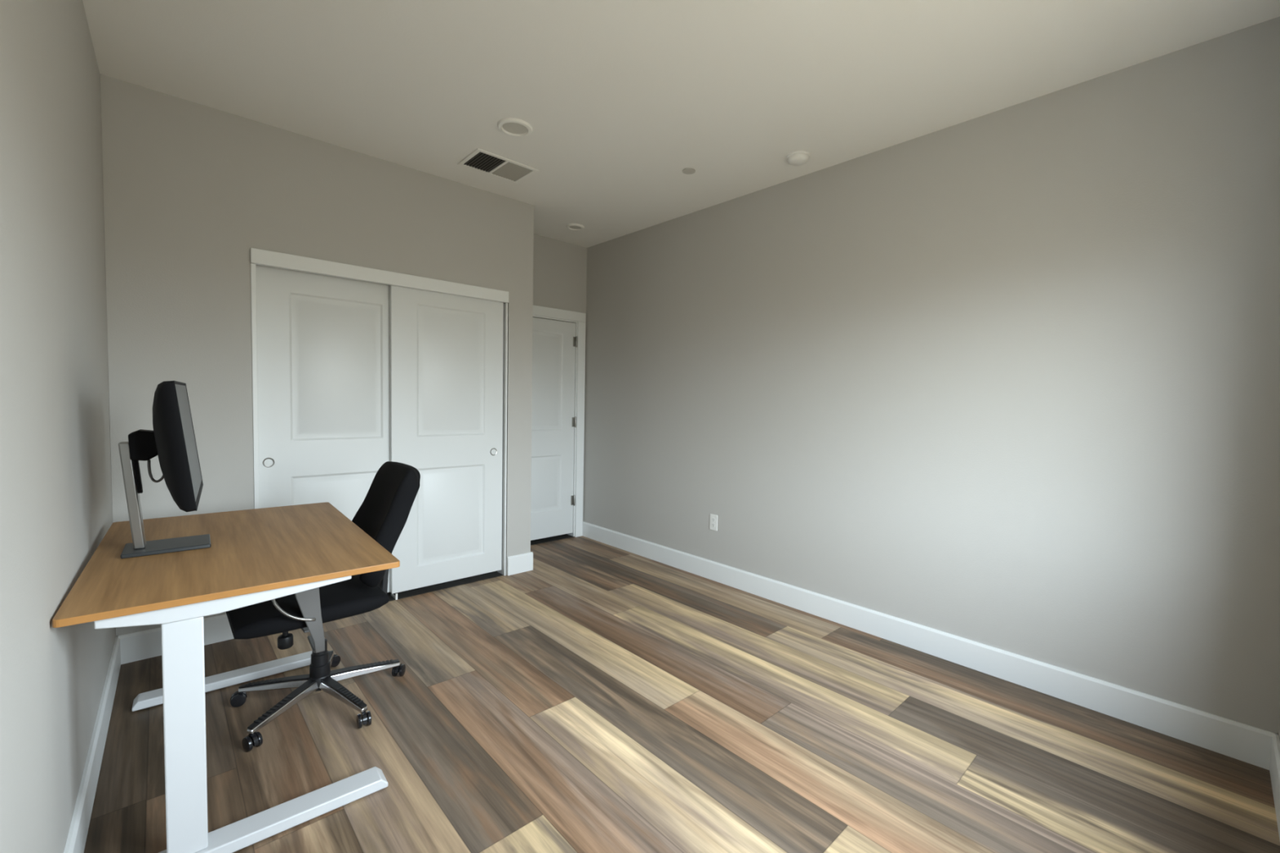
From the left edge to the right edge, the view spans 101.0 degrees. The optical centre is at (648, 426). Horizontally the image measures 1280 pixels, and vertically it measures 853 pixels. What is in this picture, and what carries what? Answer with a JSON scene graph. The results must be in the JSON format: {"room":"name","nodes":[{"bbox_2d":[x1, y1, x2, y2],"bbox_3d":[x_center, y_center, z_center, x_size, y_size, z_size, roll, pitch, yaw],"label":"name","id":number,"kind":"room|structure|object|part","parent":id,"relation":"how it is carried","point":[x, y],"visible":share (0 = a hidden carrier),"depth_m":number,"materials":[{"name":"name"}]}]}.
{"room":"home office","nodes":[
{"label":"home office","id":0,"kind":"room"},
{"bbox_2d":[0,0,115,852],"bbox_3d":[-1.710,-0.163,1.386,0.320,2.740,5.068,-1,4,-43],"label":"wall","id":1,"kind":"structure","parent":0,"point":[56,508],"depth_m":1.27,"materials":[{"name":"grey paint"}]},
{"bbox_2d":[63,635,120,852],"bbox_3d":[-1.292,1.160,1.139,0.015,0.138,3.729,-1,4,-42],"label":"baseboard","id":2,"kind":"structure","parent":1,"relation":"attached to","point":[80,822],"depth_m":1.72,"materials":[{"name":"white paint"}]},
{"bbox_2d":[99,73,533,635],"bbox_3d":[-1.970,-0.270,3.508,2.232,2.740,0.800,-1,4,-43],"label":"wall","id":3,"kind":"structure","parent":0,"point":[189,188],"depth_m":2.75,"materials":[{"name":"grey paint"}]},
{"bbox_2d":[115,613,234,664],"bbox_3d":[-2.339,1.064,2.697,0.539,0.138,0.015,-1,4,-43],"label":"baseboard","id":4,"kind":"structure","parent":3,"relation":"attached to","point":[145,644],"depth_m":2.60,"materials":[{"name":"white paint"}]},
{"bbox_2d":[250,263,259,509],"bbox_3d":[-2.156,0.130,2.886,0.022,1.994,0.116,-1,4,-43],"label":"trim","id":5,"kind":"structure","parent":3,"relation":"attached to","point":[253,277],"depth_m":2.83,"materials":[{"name":"white paint"}]},
{"bbox_2d":[255,264,390,592],"bbox_3d":[-1.892,0.089,3.163,0.738,1.976,0.038,-1,4,-43],"label":"door","id":6,"kind":"structure","parent":3,"relation":"in","point":[323,340],"depth_m":3.10,"materials":[{"name":"white paint"}]},
{"bbox_3d":[-2.120,0.201,2.942,0.054,0.054,0.013,-1,4,-43],"label":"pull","id":7,"kind":"part","parent":6,"relation":"part of","materials":[{"name":"silver metal"}]},
{"bbox_2d":[250,247,508,302],"bbox_3d":[-1.561,-0.917,3.296,1.488,0.079,0.034,-1,4,-43],"label":"trim","id":8,"kind":"structure","parent":3,"relation":"attached to","point":[258,256],"depth_m":3.17,"materials":[{"name":"white paint"}]},
{"bbox_2d":[391,593,397,599],"bbox_3d":[-1.654,1.092,3.428,0.012,0.040,0.100,-1,4,-43],"label":"trim","id":9,"kind":"structure","parent":3,"relation":"attached to","point":[393,596],"depth_m":3.39,"materials":[{"name":"white plastic"}]},
{"bbox_2d":[386,570,503,601],"bbox_3d":[-1.847,1.095,3.667,1.489,0.004,0.708,-1,4,-43],"label":"trim","id":10,"kind":"structure","parent":3,"relation":"attached to","point":[422,590],"depth_m":3.65,"materials":[{"name":"black"}]},
{"bbox_2d":[389,284,503,593],"bbox_3d":[-1.356,0.079,3.603,0.761,1.976,0.038,-1,4,-43],"label":"door","id":11,"kind":"structure","parent":3,"relation":"in","point":[446,350],"depth_m":3.58,"materials":[{"name":"white paint"}]},
{"bbox_2d":[497,302,507,575],"bbox_3d":[-1.079,0.104,3.888,0.012,1.994,0.114,-1,4,-43],"label":"trim","id":12,"kind":"structure","parent":3,"relation":"attached to","point":[503,571],"depth_m":3.85,"materials":[{"name":"white paint"}]},
{"bbox_2d":[506,551,533,575],"bbox_3d":[-0.967,1.031,3.970,0.210,0.138,0.015,-1,4,-43],"label":"baseboard","id":13,"kind":"structure","parent":3,"relation":"attached to","point":[516,564],"depth_m":3.96,"materials":[{"name":"white paint"}]},
{"bbox_2d":[533,234,586,503],"bbox_3d":[-1.224,-0.324,4.947,1.020,2.740,0.704,-1,4,-43],"label":"wall","id":14,"kind":"structure","parent":0,"point":[559,267],"depth_m":4.78,"materials":[{"name":"grey paint"}]},
{"bbox_2d":[530,533,574,545],"bbox_3d":[-1.198,1.043,4.994,0.787,0.006,0.606,-1,4,-43],"label":"trim","id":15,"kind":"structure","parent":14,"relation":"attached to","point":[566,535],"depth_m":4.92,"materials":[{"name":"black"}]},
{"bbox_2d":[530,317,577,540],"bbox_3d":[-0.982,0.029,4.740,0.756,1.985,0.058,-1,4,-43],"label":"door","id":16,"kind":"structure","parent":14,"relation":"in","point":[554,343],"depth_m":4.83,"materials":[{"name":"white paint"}]},
{"bbox_2d":[533,305,586,537],"bbox_3d":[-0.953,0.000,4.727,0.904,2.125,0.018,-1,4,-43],"label":"trim","id":17,"kind":"structure","parent":14,"relation":"attached to","point":[580,317],"depth_m":4.98,"materials":[{"name":"white paint"}]},
{"bbox_2d":[82,0,1279,247],"bbox_3d":[-0.540,-1.628,2.574,3.502,0.120,5.378,-1,4,-43],"label":"ceiling","id":18,"kind":"structure","parent":0,"point":[618,98],"depth_m":2.30,"materials":[{"name":"white paint"}]},
{"bbox_2d":[457,147,538,183],"bbox_3d":[-0.930,-1.605,3.264,0.398,0.008,0.283,-1,4,-43],"label":"ceiling vent","id":19,"kind":"object","parent":18,"relation":"in","point":[480,160],"visible":1,"depth_m":3.25,"materials":[{"name":"white metal"}]},
{"bbox_2d":[497,117,532,137],"bbox_3d":[-0.706,-1.574,2.784,0.180,0.014,0.180,-1,4,-43],"label":"recessed light","id":20,"kind":"object","parent":18,"relation":"in","point":[512,126],"visible":1,"depth_m":2.77,"materials":[{"name":"white paint"}]},
{"bbox_2d":[565,223,584,231],"bbox_3d":[-0.610,-1.648,4.366,0.150,0.014,0.150,-1,4,-43],"label":"recessed light","id":21,"kind":"object","parent":18,"relation":"in","point":[576,227],"visible":1,"depth_m":4.35,"materials":[{"name":"white paint"}]},
{"bbox_2d":[682,168,695,174],"bbox_3d":[0.248,-1.580,3.268,0.080,0.009,0.080,-1,4,-43],"label":"sprinkler cover","id":22,"kind":"object","parent":18,"relation":"attached to","point":[687,171],"visible":1,"depth_m":3.26,"materials":[{"name":"grey"}]},
{"bbox_2d":[786,151,809,165],"bbox_3d":[0.862,-1.541,3.048,0.132,0.041,0.132,-1,4,-43],"label":"smoke detector","id":23,"kind":"object","parent":18,"relation":"attached to","point":[797,157],"visible":1,"depth_m":3.01,"materials":[{"name":"white plastic"}]},
{"bbox_2d":[84,536,1279,852],"bbox_3d":[-0.480,1.179,2.530,3.332,0.001,5.600,-1,4,-43],"label":"floor","id":24,"kind":"structure","parent":0,"point":[597,697],"depth_m":2.02,"materials":[{"name":"wood"}]},
{"bbox_2d":[52,502,399,852],"bbox_3d":[-1.521,0.802,1.976,0.770,0.765,1.240,-1,4,-41],"label":"desk","id":25,"kind":"object","parent":24,"relation":"on","point":[255,556],"visible":0.82,"depth_m":1.57,"materials":[{"name":"brown wood"}]},
{"bbox_2d":[118,380,211,559],"bbox_3d":[-1.668,0.134,1.824,0.227,0.576,0.602,-1,4,-41],"label":"computer monitor","id":26,"kind":"object","parent":25,"relation":"on","point":[172,437],"visible":1,"depth_m":1.74,"materials":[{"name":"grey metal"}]},
{"bbox_3d":[-1.724,0.131,1.777,0.026,0.185,0.036,-1,4,-41],"label":"slide rail","id":27,"kind":"part","parent":26,"relation":"part of","materials":[{"name":"black plastic"}]},
{"bbox_3d":[-1.707,0.062,1.786,0.074,0.101,0.090,-1,4,-41],"label":"tilt arm","id":28,"kind":"part","parent":26,"relation":"part of","materials":[{"name":"black plastic"}]},
{"bbox_3d":[-1.270,0.844,1.446,0.085,0.657,0.056,-1,4,-41],"label":"leg","id":29,"kind":"part","parent":25,"relation":"part of","materials":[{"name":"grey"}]},
{"bbox_2d":[226,461,420,751],"bbox_3d":[-1.361,0.673,2.255,0.682,1.000,0.669,-1,4,-43],"label":"office chair","id":30,"kind":"object","parent":24,"relation":"on","point":[383,514],"visible":0.74,"depth_m":2.19,"materials":[{"name":"black fabric"}]},
{"bbox_3d":[-1.573,1.089,2.232,0.294,0.051,0.046,1,3,-6],"label":"leg","id":31,"kind":"part","parent":30,"relation":"part of","materials":[{"name":"silver metal"}]},
{"bbox_3d":[-1.438,1.099,2.081,0.046,0.051,0.294,2,3,12],"label":"leg","id":32,"kind":"part","parent":30,"relation":"part of","materials":[{"name":"silver metal"}]},
{"bbox_3d":[-1.467,0.845,2.131,0.054,0.095,0.054,-1,4,-43],"label":"tension knob","id":33,"kind":"part","parent":30,"relation":"part of","materials":[{"name":"black plastic"}]},
{"bbox_3d":[-1.306,0.638,1.936,0.144,0.192,0.014,-1,4,-41],"label":"brace rod","id":34,"kind":"part","parent":30,"relation":"part of","materials":[{"name":"silver metal"}]},
{"bbox_3d":[-1.537,0.692,2.316,0.268,0.350,0.101,2,3,25],"label":"armrest","id":35,"kind":"part","parent":30,"relation":"part of","materials":[{"name":"grey paint"}]},
{"bbox_3d":[-1.425,0.723,2.203,0.515,0.069,0.476,-1,4,-43],"label":"seat","id":36,"kind":"part","parent":30,"relation":"part of","materials":[{"name":"black fabric"}]},
{"bbox_3d":[-1.347,0.708,2.070,0.131,0.350,0.238,-1,4,-43],"label":"armrest","id":37,"kind":"part","parent":30,"relation":"part of","materials":[{"name":"grey paint"}]},
{"bbox_3d":[-1.471,1.083,2.408,0.046,0.051,0.294,0,3,-24],"label":"leg","id":38,"kind":"part","parent":30,"relation":"part of","materials":[{"name":"silver metal"}]},
{"bbox_3d":[-1.252,1.099,2.163,0.294,0.051,0.046,3,3,30],"label":"leg","id":39,"kind":"part","parent":30,"relation":"part of","materials":[{"name":"silver metal"}]},
{"bbox_3d":[-1.274,1.089,2.367,0.294,0.051,0.046,-1,4,-43],"label":"leg","id":40,"kind":"part","parent":30,"relation":"part of","materials":[{"name":"silver metal"}]},
{"bbox_3d":[-1.208,0.420,2.385,0.286,0.521,0.472,-1,4,-43],"label":"backrest","id":41,"kind":"part","parent":30,"relation":"part of","materials":[{"name":"black fabric"}]},
{"bbox_2d":[582,16,1279,733],"bbox_3d":[0.678,-0.227,3.739,0.120,2.740,5.268,-1,4,-43],"label":"wall","id":42,"kind":"structure","parent":0,"point":[1007,379],"depth_m":2.52,"materials":[{"name":"grey paint"}]},
{"bbox_2d":[709,513,717,531],"bbox_3d":[0.476,0.706,3.886,0.008,0.117,0.072,-1,4,-43],"label":"wall outlet","id":43,"kind":"object","parent":42,"relation":"attached to","point":[713,518],"visible":1,"depth_m":3.88,"materials":[{"name":"white plastic"}]},
{"bbox_2d":[582,521,1277,770],"bbox_3d":[0.828,1.090,3.513,0.015,0.138,4.324,-1,4,-43],"label":"baseboard","id":44,"kind":"structure","parent":42,"relation":"attached to","point":[1235,740],"depth_m":2.56,"materials":[{"name":"white paint"}]},
{"bbox_2d":[1278,720,1279,740],"bbox_3d":[1.187,-0.071,0.717,3.252,2.740,0.140,-1,4,-43],"label":"wall","id":45,"kind":"structure","parent":0,"point":[1279,720],"depth_m":1.92,"materials":[{"name":"grey paint"}]},
{"bbox_2d":[1269,733,1279,839],"bbox_3d":[1.120,1.224,0.848,3.217,0.138,0.015,-1,4,-43],"label":"baseboard","id":46,"kind":"structure","parent":45,"relation":"attached to","point":[1274,768],"depth_m":1.80,"materials":[{"name":"white paint"}]}
]}

